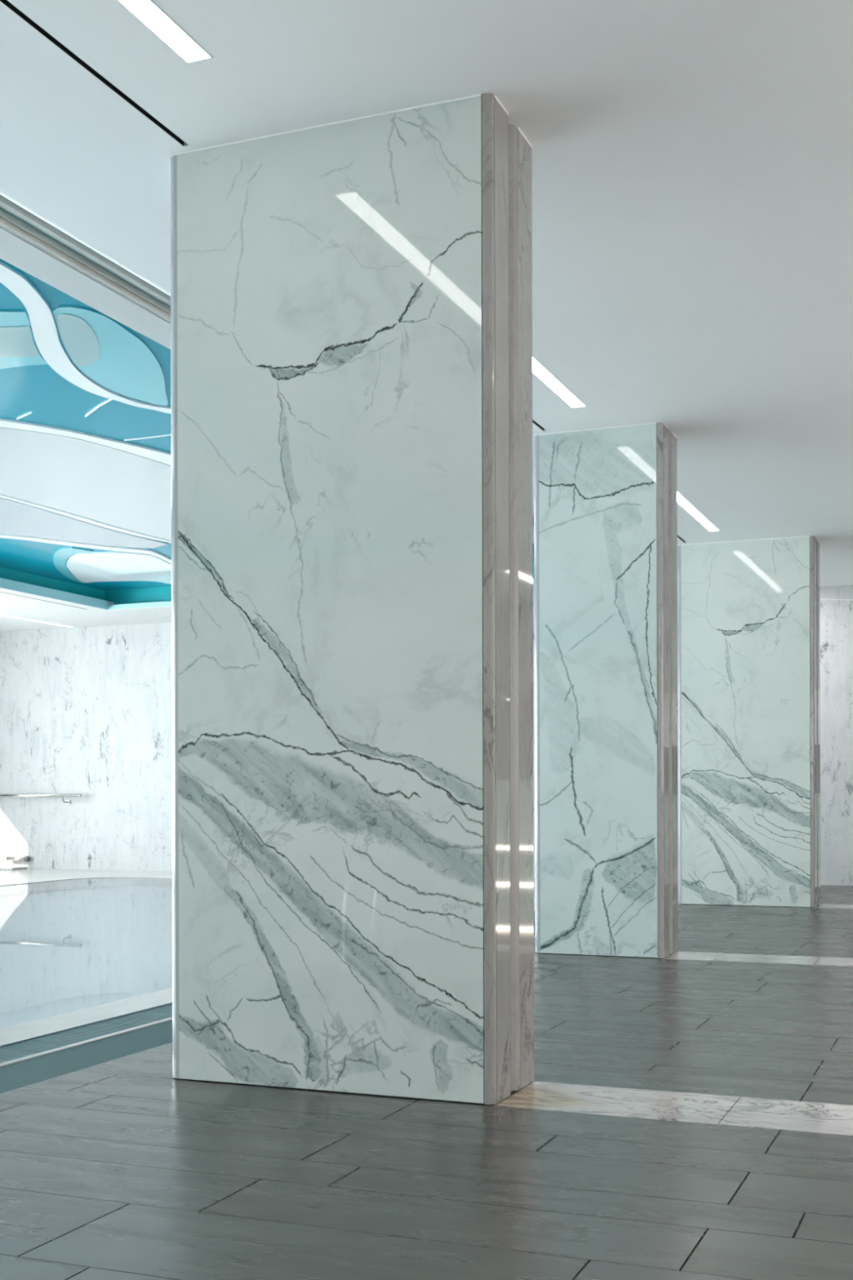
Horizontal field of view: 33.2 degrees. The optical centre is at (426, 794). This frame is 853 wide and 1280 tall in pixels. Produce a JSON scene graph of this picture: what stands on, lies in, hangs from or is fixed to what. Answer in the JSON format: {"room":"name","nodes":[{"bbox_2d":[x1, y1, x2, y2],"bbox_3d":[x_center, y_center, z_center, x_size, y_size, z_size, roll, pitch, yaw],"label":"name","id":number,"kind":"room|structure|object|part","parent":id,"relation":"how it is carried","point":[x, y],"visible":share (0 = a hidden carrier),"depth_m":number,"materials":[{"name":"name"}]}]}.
{"room":"indoor swimming pool","nodes":[
{"label":"indoor swimming pool","id":0,"kind":"room"},
{"bbox_2d":[0,959,172,1028],"bbox_3d":[-4.127,1.632,7.366,5.810,1.200,17.000,0,0,22],"label":"trim","id":1,"kind":"structure","parent":0,"point":[29,992],"depth_m":15.55,"materials":[{"name":"white"}]},
{"bbox_2d":[0,0,852,586],"bbox_3d":[1.826,-2.257,2.956,8.000,0.350,22.850,0,0,22],"label":"ceiling","id":2,"kind":"structure","parent":0,"point":[692,160],"depth_m":4.66,"materials":[{"name":"paint"}]},
{"bbox_2d":[0,0,188,146],"bbox_3d":[-1.453,-2.100,2.882,0.022,0.048,3.672,0,0,22],"label":"ceiling vent","id":3,"kind":"object","parent":2,"relation":"in","point":[7,3],"visible":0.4,"depth_m":4.11,"materials":[{"name":"black metal"}]},
{"bbox_2d":[116,0,213,63],"bbox_3d":[-1.133,-2.100,2.824,0.084,0.051,2.647,0,0,22],"label":"ceiling light","id":4,"kind":"object","parent":2,"relation":"attached to","point":[151,15],"visible":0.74,"depth_m":3.89,"materials":[{"name":"white plastic"}]},
{"bbox_2d":[532,419,546,431],"bbox_3d":[0.043,-2.104,6.612,0.022,0.048,3.430,0,0,22],"label":"ceiling vent","id":5,"kind":"object","parent":2,"relation":"in","point":[533,421],"visible":0.14,"depth_m":8.11,"materials":[{"name":"black metal"}]},
{"bbox_2d":[532,355,586,408],"bbox_3d":[0.326,-2.103,6.464,0.084,0.051,2.647,0,0,22],"label":"ceiling light","id":6,"kind":"object","parent":2,"relation":"attached to","point":[539,370],"visible":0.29,"depth_m":7.28,"materials":[{"name":"white plastic"}]},
{"bbox_2d":[676,490,719,531],"bbox_3d":[1.786,-2.107,10.105,0.084,0.051,2.647,0,0,22],"label":"ceiling light","id":7,"kind":"object","parent":2,"relation":"attached to","point":[682,501],"visible":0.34,"depth_m":10.62,"materials":[{"name":"white plastic"}]},
{"bbox_2d":[0,884,852,1279],"bbox_3d":[2.079,0.923,2.857,7.467,0.012,22.847,0,0,22],"label":"floor","id":8,"kind":"structure","parent":0,"point":[122,1168],"depth_m":3.64,"materials":[{"name":"grey tile"}]},
{"bbox_2d":[168,93,533,1104],"bbox_3d":[-0.250,-0.578,4.623,1.122,2.998,0.388,0,0,22],"label":"marble pillar","id":9,"kind":"structure","parent":8,"relation":"on","point":[353,839],"depth_m":4.44,"materials":[{"name":"grey stone"}]},
{"bbox_3d":[0.219,-0.578,4.320,0.022,2.997,0.128,0,0,22],"label":"panel","id":10,"kind":"part","parent":9,"relation":"part of","materials":[{"name":"metal"}]},
{"bbox_3d":[0.304,-0.579,4.532,0.022,2.997,0.146,0,0,22],"label":"panel","id":11,"kind":"part","parent":9,"relation":"part of","materials":[{"name":"metal"}]},
{"bbox_2d":[533,422,678,958],"bbox_3d":[1.040,-0.581,8.325,0.763,2.998,0.388,0,0,22],"label":"marble pillar","id":12,"kind":"structure","parent":8,"relation":"on","point":[606,542],"depth_m":8.14,"materials":[{"name":"grey stone"}]},
{"bbox_3d":[1.343,-0.581,8.088,0.022,2.997,0.128,0,0,22],"label":"panel","id":13,"kind":"part","parent":12,"relation":"part of","materials":[{"name":"metal"}]},
{"bbox_3d":[1.428,-0.581,8.300,0.022,2.997,0.146,0,0,22],"label":"panel","id":14,"kind":"part","parent":12,"relation":"part of","materials":[{"name":"metal"}]},
{"bbox_2d":[493,904,838,1279],"bbox_3d":[2.079,0.969,2.857,7.472,0.096,22.850,0,0,22],"label":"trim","id":15,"kind":"structure","parent":8,"relation":"on","point":[819,904],"depth_m":3.35,"materials":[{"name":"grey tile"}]},
{"bbox_2d":[495,1081,852,1135],"bbox_3d":[3.054,0.921,3.300,5.988,0.013,0.385,0,0,22],"label":"floor strip","id":16,"kind":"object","parent":8,"relation":"on","point":[767,1113],"depth_m":4.21,"materials":[{"name":"stone"}]},
{"bbox_2d":[677,535,820,907],"bbox_3d":[2.679,-0.585,11.930,1.121,2.998,0.388,0,0,22],"label":"marble pillar","id":17,"kind":"structure","parent":8,"relation":"on","point":[748,741],"depth_m":11.75,"materials":[{"name":"grey stone"}]},
{"bbox_3d":[3.148,-0.585,11.627,0.022,2.997,0.128,0,0,22],"label":"panel","id":18,"kind":"part","parent":17,"relation":"part of","materials":[{"name":"stone"}]},
{"bbox_3d":[3.232,-0.586,11.839,0.022,2.997,0.146,0,0,22],"label":"panel","id":19,"kind":"part","parent":17,"relation":"part of","materials":[{"name":"stone"}]},
{"bbox_2d":[665,951,852,966],"bbox_3d":[4.345,0.917,7.003,6.346,0.013,0.388,0,0,22],"label":"trim","id":20,"kind":"structure","parent":8,"relation":"on","point":[825,961],"depth_m":7.98,"materials":[{"name":"stone"}]},
{"bbox_2d":[0,585,852,885],"bbox_3d":[1.895,-0.707,15.346,17.500,3.450,0.200,0,0,22],"label":"wall","id":21,"kind":"structure","parent":0,"point":[86,711],"depth_m":17.57,"materials":[{"name":"stone"}]},
{"bbox_2d":[6,856,30,861],"bbox_3d":[-5.126,0.809,18.005,0.320,0.066,0.094,0,0,22],"label":"spout","id":22,"kind":"object","parent":21,"relation":"attached to","point":[8,858],"visible":1,"depth_m":17.96,"materials":[{"name":"silver metal"}]},
{"bbox_2d":[0,613,71,627],"bbox_3d":[-4.936,-2.069,16.360,0.070,0.014,2.900,0,0,22],"label":"strip light","id":23,"kind":"object","parent":21,"relation":"attached to","point":[0,614],"visible":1,"depth_m":17.03,"materials":[{"name":"white plastic"}]},
{"bbox_2d":[0,793,81,804],"bbox_3d":[-5.069,0.061,17.950,1.830,0.132,0.152,0,0,22],"label":"handrail","id":24,"kind":"object","parent":21,"relation":"attached to","point":[2,795],"visible":1,"depth_m":17.76,"materials":[{"name":"silver metal"}]},
{"bbox_3d":[-5.090,0.016,17.899,1.830,0.043,0.044,0,0,22],"label":"rail","id":25,"kind":"part","parent":24,"relation":"part of","materials":[{"name":"silver metal"}]},
{"bbox_2d":[0,868,115,880],"bbox_3d":[-9.212,0.994,7.384,2.600,0.100,22.850,0,0,22],"label":"trim","id":26,"kind":"structure","parent":21,"relation":"attached to","point":[28,873],"depth_m":16.96,"materials":[{"name":"stone"}]},
{"bbox_2d":[0,866,27,870],"bbox_3d":[-5.183,0.920,17.809,0.320,0.030,0.300,0,0,22],"label":"step block","id":27,"kind":"object","parent":26,"relation":"on","point":[4,868],"visible":1,"depth_m":17.72,"materials":[{"name":"stone"}]},
{"bbox_2d":[0,226,533,631],"bbox_3d":[-6.155,-2.238,6.155,9.203,0.350,22.850,0,0,22],"label":"ceiling","id":28,"kind":"structure","parent":21,"relation":"attached to","point":[16,251],"depth_m":6.38,"materials":[{"name":"white paint"}]},
{"bbox_2d":[0,577,533,609],"bbox_3d":[-4.201,-2.120,6.854,5.710,0.096,17.600,0,0,22],"label":"trim","id":29,"kind":"structure","parent":28,"relation":"attached to","point":[4,583],"depth_m":15.38,"materials":[{"name":"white paint"}]},
{"bbox_2d":[0,562,533,604],"bbox_3d":[-4.179,-2.230,6.909,6.050,0.215,17.820,0,0,22],"label":"trim","id":30,"kind":"structure","parent":21,"relation":"attached to","point":[155,594],"depth_m":15.94,"materials":[{"name":"teal paint"}]},
{"bbox_2d":[0,258,533,590],"bbox_3d":[-4.179,-2.323,6.909,5.950,0.030,17.720,0,0,22],"label":"ceiling panel","id":31,"kind":"object","parent":21,"relation":"attached to","point":[52,400],"visible":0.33,"depth_m":8.70,"materials":[{"name":"teal paint"}]},
{"bbox_2d":[0,310,48,368],"bbox_3d":[-2.132,-2.309,7.362,0.396,0.008,1.102,0,0,-18],"label":"ceiling panel","id":32,"kind":"object","parent":31,"relation":"attached to","point":[7,317],"visible":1,"depth_m":7.16,"materials":[{"name":"teal paint"}]},
{"bbox_2d":[0,325,39,357],"bbox_3d":[-2.154,-2.303,7.343,0.344,0.004,0.682,0,0,-18],"label":"ceiling panel","id":33,"kind":"object","parent":32,"relation":"attached to","point":[15,341],"visible":1,"depth_m":7.31,"materials":[{"name":"teal paint"}]},
{"bbox_2d":[17,412,31,419],"bbox_3d":[-2.453,-2.308,8.734,0.006,0.008,0.193,0,0,-42],"label":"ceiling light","id":34,"kind":"object","parent":31,"relation":"attached to","point":[29,413],"visible":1,"depth_m":8.73,"materials":[{"name":"white plastic"}]},
{"bbox_2d":[0,591,85,608],"bbox_3d":[-7.046,-2.065,7.913,0.040,0.011,17.450,0,0,22],"label":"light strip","id":35,"kind":"object","parent":31,"relation":"attached to","point":[0,591],"visible":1,"depth_m":15.27,"materials":[{"name":"white plastic"}]},
{"bbox_2d":[53,546,93,582],"bbox_3d":[-3.594,-2.303,14.442,0.361,0.012,2.203,0,0,-16],"label":"halo","id":36,"kind":"object","parent":31,"relation":"attached to","point":[61,555],"visible":1,"depth_m":13.92,"materials":[{"name":"teal paint"}]},
{"bbox_2d":[0,497,167,548],"bbox_3d":[-6.255,-2.297,6.588,2.282,0.012,15.379,0,0,22],"label":"ceiling panel","id":37,"kind":"object","parent":31,"relation":"attached to","point":[16,518],"visible":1,"depth_m":12.39,"materials":[{"name":"grey paint"}]},
{"bbox_2d":[0,426,171,540],"bbox_3d":[-4.656,-2.301,7.105,2.308,0.012,17.691,0,0,28],"label":"ceiling panel","id":38,"kind":"object","parent":31,"relation":"attached to","point":[105,484],"visible":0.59,"depth_m":10.45,"materials":[{"name":"grey paint"}]},
{"bbox_2d":[0,261,171,413],"bbox_3d":[-2.909,-2.304,4.994,1.132,0.014,15.017,0,0,27],"label":"ribbon","id":39,"kind":"object","parent":31,"relation":"attached to","point":[43,325],"visible":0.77,"depth_m":7.22,"materials":[{"name":"white paint"}]},
{"bbox_2d":[0,417,171,466],"bbox_3d":[-4.058,-2.301,6.902,1.465,0.014,17.568,0,0,28],"label":"ribbon","id":40,"kind":"object","parent":31,"relation":"attached to","point":[159,455],"visible":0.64,"depth_m":9.28,"materials":[{"name":"white paint"}]},
{"bbox_2d":[0,533,171,564],"bbox_3d":[-3.453,-2.303,13.427,1.146,0.014,4.754,0,0,39],"label":"ribbon","id":41,"kind":"object","parent":31,"relation":"attached to","point":[2,535],"visible":0.87,"depth_m":13.25,"materials":[{"name":"white paint"}]},
{"bbox_2d":[0,493,171,542],"bbox_3d":[-5.449,-2.298,7.466,0.724,0.014,17.616,0,0,27],"label":"ribbon","id":42,"kind":"object","parent":31,"relation":"attached to","point":[52,509],"visible":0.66,"depth_m":11.98,"materials":[{"name":"white paint"}]},
{"bbox_2d":[84,399,112,417],"bbox_3d":[-1.958,-2.309,8.548,0.017,0.008,0.477,0,0,-33],"label":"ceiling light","id":43,"kind":"object","parent":31,"relation":"attached to","point":[109,400],"visible":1,"depth_m":8.54,"materials":[{"name":"white plastic"}]},
{"bbox_2d":[53,305,168,406],"bbox_3d":[-1.658,-2.310,7.645,0.451,0.008,1.726,0,0,-2],"label":"decoration","id":44,"kind":"object","parent":31,"relation":"attached to","point":[126,366],"visible":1,"depth_m":7.66,"materials":[{"name":"teal paint"}]},
{"bbox_2d":[57,313,99,366],"bbox_3d":[-1.760,-2.304,7.295,0.175,0.004,0.850,0,0,-7],"label":"ceiling panel","id":45,"kind":"object","parent":44,"relation":"attached to","point":[80,340],"visible":1,"depth_m":7.26,"materials":[{"name":"teal paint"}]},
{"bbox_2d":[66,551,171,584],"bbox_3d":[-3.136,-2.304,14.861,1.296,0.014,2.402,0,0,5],"label":"decoration","id":46,"kind":"object","parent":31,"relation":"attached to","point":[99,566],"visible":0.87,"depth_m":14.47,"materials":[{"name":"white paint"}]},
{"bbox_2d":[124,434,171,440],"bbox_3d":[-1.714,-2.310,9.238,0.553,0.008,0.013,0,0,22],"label":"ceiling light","id":47,"kind":"object","parent":31,"relation":"attached to","point":[166,434],"visible":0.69,"depth_m":9.27,"materials":[{"name":"white plastic"}]},
{"bbox_2d":[0,205,533,519],"bbox_3d":[-1.821,-2.161,4.418,0.135,0.085,22.850,0,0,22],"label":"trim","id":48,"kind":"structure","parent":21,"relation":"attached to","point":[1,207],"depth_m":5.62,"materials":[{"name":"teal paint"}]},
{"bbox_2d":[0,194,533,528],"bbox_3d":[-1.826,-2.098,4.420,0.120,0.040,22.850,0,0,22],"label":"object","id":49,"kind":"structure","parent":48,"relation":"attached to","point":[8,222],"depth_m":5.60,"materials":[{"name":"white"}]},
{"bbox_2d":[0,920,534,1093],"bbox_3d":[-1.522,0.977,4.301,0.288,0.098,22.850,0,0,22],"label":"trim","id":50,"kind":"structure","parent":21,"relation":"attached to","point":[23,1073],"depth_m":5.06,"materials":[{"name":"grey stone"}]},
{"bbox_2d":[0,870,534,1046],"bbox_3d":[-4.947,0.993,5.674,6.590,0.122,22.850,0,0,22],"label":"trim","id":51,"kind":"structure","parent":21,"relation":"attached to","point":[11,1034],"depth_m":6.15,"materials":[{"name":"stone"}]},
{"bbox_2d":[0,877,534,964],"bbox_3d":[-4.128,0.936,7.366,5.812,0.001,17.002,0,0,22],"label":"pool water","id":52,"kind":"object","parent":51,"relation":"in","point":[101,918],"visible":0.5,"depth_m":10.64,"materials":[{"name":"white liquid"}]},
{"bbox_2d":[0,919,534,1066],"bbox_3d":[-1.669,0.975,4.360,0.028,0.102,22.850,0,0,22],"label":"trim","id":53,"kind":"structure","parent":21,"relation":"attached to","point":[67,1046],"depth_m":5.32,"materials":[{"name":"stone"}]},
{"bbox_2d":[815,904,852,908],"bbox_3d":[5.983,0.913,10.608,5.989,0.013,0.388,0,0,22],"label":"trim","id":54,"kind":"structure","parent":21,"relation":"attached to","point":[832,906],"depth_m":11.65,"materials":[{"name":"stone"}]},
{"bbox_2d":[819,598,852,599],"bbox_3d":[4.754,-1.907,14.087,2.051,0.148,0.013,0,0,22],"label":"cable","id":55,"kind":"object","parent":21,"relation":"attached to","point":[820,598],"visible":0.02,"depth_m":14.36,"materials":[{"name":"white plastic"}]},
{"bbox_3d":[-1.785,1.001,4.407,0.222,0.050,22.850,0,0,22],"label":"trim","id":56,"kind":"structure","parent":0,"visible":0},
{"bbox_2d":[0,911,534,1063],"bbox_3d":[-0.204,0.935,8.351,0.218,0.023,14.350,0,0,22],"label":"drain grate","id":57,"kind":"object","parent":56,"relation":"on","point":[53,1041],"visible":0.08,"depth_m":5.55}
]}

